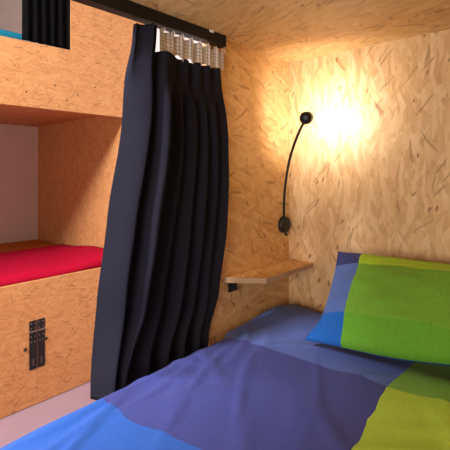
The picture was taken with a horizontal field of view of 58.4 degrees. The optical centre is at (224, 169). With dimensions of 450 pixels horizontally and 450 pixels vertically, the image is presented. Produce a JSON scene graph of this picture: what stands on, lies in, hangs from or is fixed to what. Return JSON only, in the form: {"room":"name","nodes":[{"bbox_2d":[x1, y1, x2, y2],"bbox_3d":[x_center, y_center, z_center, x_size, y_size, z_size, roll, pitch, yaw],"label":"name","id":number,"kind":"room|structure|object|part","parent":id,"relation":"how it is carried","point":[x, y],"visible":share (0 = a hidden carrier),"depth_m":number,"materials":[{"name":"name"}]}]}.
{"room":"dormitory","nodes":[
{"label":"dormitory","id":0,"kind":"room"},
{"bbox_2d":[0,0,37,243],"bbox_3d":[-2.984,-0.124,2.190,0.040,2.872,4.410,0,0,42],"label":"wall","id":1,"kind":"structure","parent":0,"point":[18,144],"depth_m":3.46,"materials":[{"name":"paint"}]},
{"bbox_2d":[0,381,96,447],"bbox_3d":[-1.452,1.337,0.791,4.190,0.050,4.410,0,0,42],"label":"floor","id":2,"kind":"structure","parent":0,"point":[14,426],"depth_m":2.17,"materials":[{"name":"plastic"}]},
{"bbox_2d":[0,0,142,418],"bbox_3d":[-1.745,-0.094,2.501,1.370,2.812,2.140,0,0,42],"label":"bunk bed","id":3,"kind":"object","parent":2,"relation":"on","point":[73,97],"visible":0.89,"depth_m":2.47,"materials":[{"name":"brown wood"}]},
{"bbox_3d":[-1.522,1.103,1.766,0.030,0.409,1.356,0,0,42],"label":"storage door","id":4,"kind":"part","parent":3,"relation":"part of","materials":[{"name":"beige wood"}]},
{"bbox_2d":[0,29,53,46],"bbox_3d":[-1.855,-0.606,2.466,1.215,0.368,1.860,0,0,42],"label":"mattress","id":5,"kind":"object","parent":3,"relation":"on","point":[5,33],"visible":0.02,"depth_m":2.28,"materials":[{"name":"teal fabric"}]},
{"bbox_2d":[0,240,54,252],"bbox_3d":[-1.830,0.669,2.457,1.264,0.118,1.880,0,0,42],"label":"mattress","id":6,"kind":"object","parent":3,"relation":"on","point":[13,246],"visible":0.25,"depth_m":3.26,"materials":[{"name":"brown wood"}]},
{"bbox_2d":[0,244,103,286],"bbox_3d":[-1.635,0.591,2.315,0.862,0.097,1.815,0,0,42],"label":"blanket","id":7,"kind":"object","parent":6,"relation":"on","point":[24,265],"visible":0.86,"depth_m":2.56,"materials":[{"name":"red fabric"}]},
{"bbox_2d":[22,0,69,49],"bbox_3d":[-1.022,-1.088,2.311,0.026,0.744,0.267,0,0,42],"label":"curtain","id":8,"kind":"object","parent":3,"relation":"hanging from","point":[47,22],"visible":1,"depth_m":2.31,"materials":[{"name":"black fabric"}]},
{"bbox_3d":[-1.258,0.760,2.056,0.030,0.276,2.140,0,0,42],"label":"panel","id":9,"kind":"part","parent":3,"relation":"part of","materials":[{"name":"beige wood"}]},
{"bbox_3d":[-0.800,1.103,2.557,0.030,0.409,0.782,0,0,42],"label":"storage door","id":10,"kind":"part","parent":3,"relation":"part of","materials":[{"name":"beige wood"}]},
{"bbox_3d":[-1.258,-0.924,2.056,0.030,1.151,2.140,0,0,42],"label":"panel","id":11,"kind":"part","parent":3,"relation":"part of","materials":[{"name":"beige wood"}]},
{"bbox_3d":[-1.170,-0.094,3.160,1.330,2.812,0.030,0,0,42],"label":"panel","id":12,"kind":"part","parent":3,"relation":"part of","materials":[{"name":"beige wood"}]},
{"bbox_3d":[0.076,1.056,0.459,1.423,0.512,2.220,0,0,42],"label":"bed base","id":13,"kind":"object","parent":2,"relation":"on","visible":0},
{"bbox_3d":[0.085,0.720,0.461,1.393,0.160,2.196,0,0,42],"label":"mattress","id":14,"kind":"object","parent":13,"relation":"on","visible":0},
{"bbox_2d":[0,304,449,449],"bbox_3d":[0.079,0.598,0.489,1.423,0.099,2.150,0,0,42],"label":"duvet","id":15,"kind":"object","parent":14,"relation":"on","point":[262,386],"visible":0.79,"depth_m":0.98,"materials":[{"name":"blue fabric"}]},
{"bbox_2d":[305,251,449,365],"bbox_3d":[0.645,0.425,1.194,0.757,0.262,0.278,0,0,33],"label":"pillow","id":16,"kind":"object","parent":15,"relation":"on","point":[382,306],"visible":1,"depth_m":1.21,"materials":[{"name":"fabric"}]},
{"bbox_2d":[155,28,202,62],"bbox_3d":[-0.521,-0.124,2.900,2.639,2.872,0.040,0,0,42],"label":"wall","id":17,"kind":"structure","parent":0,"point":[157,49],"depth_m":2.81,"materials":[{"name":"paint"}]},
{"bbox_2d":[203,41,288,345],"bbox_3d":[0.112,0.405,1.613,0.030,1.814,0.532,0,0,42],"label":"wall","id":18,"kind":"structure","parent":0,"point":[255,85],"depth_m":1.60,"materials":[{"name":"beige wood"}]},
{"bbox_2d":[228,283,236,291],"bbox_3d":[0.029,0.430,1.496,0.006,0.039,0.048,0,0,42],"label":"wall socket","id":19,"kind":"object","parent":18,"relation":"attached to","point":[231,286],"visible":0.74,"depth_m":1.49,"materials":[{"name":"black plastic"}]},
{"bbox_2d":[223,259,312,283],"bbox_3d":[0.183,0.400,1.578,0.122,0.019,0.427,0,0,42],"label":"wall shelf","id":20,"kind":"object","parent":18,"relation":"attached to","point":[268,273],"visible":1,"depth_m":1.55,"materials":[{"name":"beige wood"}]},
{"bbox_2d":[278,111,313,235],"bbox_3d":[0.270,0.035,1.592,0.064,0.493,0.351,0,0,-6],"label":"reading lamp","id":21,"kind":"object","parent":18,"relation":"attached to","point":[284,223],"visible":1,"depth_m":1.68,"materials":[{"name":"black metal"}]},
{"bbox_2d":[130,0,449,62],"bbox_3d":[0.047,-0.486,0.467,1.480,0.030,2.252,0,0,42],"label":"ceiling","id":22,"kind":"structure","parent":0,"point":[289,31],"depth_m":1.27,"materials":[{"name":"beige wood"}]},
{"bbox_2d":[72,0,225,48],"bbox_3d":[-0.597,-0.452,0.779,0.044,0.040,1.746,0,0,42],"label":"rail","id":23,"kind":"object","parent":22,"relation":"attached to","point":[128,9],"visible":0.94,"depth_m":1.19,"materials":[{"name":"black plastic"}]},
{"bbox_2d":[90,22,228,399],"bbox_3d":[-0.168,0.112,1.270,0.135,1.078,0.485,0,0,42],"label":"curtain","id":24,"kind":"object","parent":23,"relation":"hanging from","point":[167,216],"visible":0.98,"depth_m":1.23,"materials":[{"name":"black fabric"}]},
{"bbox_2d":[289,29,449,313],"bbox_3d":[0.838,0.405,1.289,1.480,1.814,0.030,0,0,42],"label":"wall","id":25,"kind":"structure","parent":0,"point":[369,174],"depth_m":1.53,"materials":[{"name":"beige wood"}]}
]}

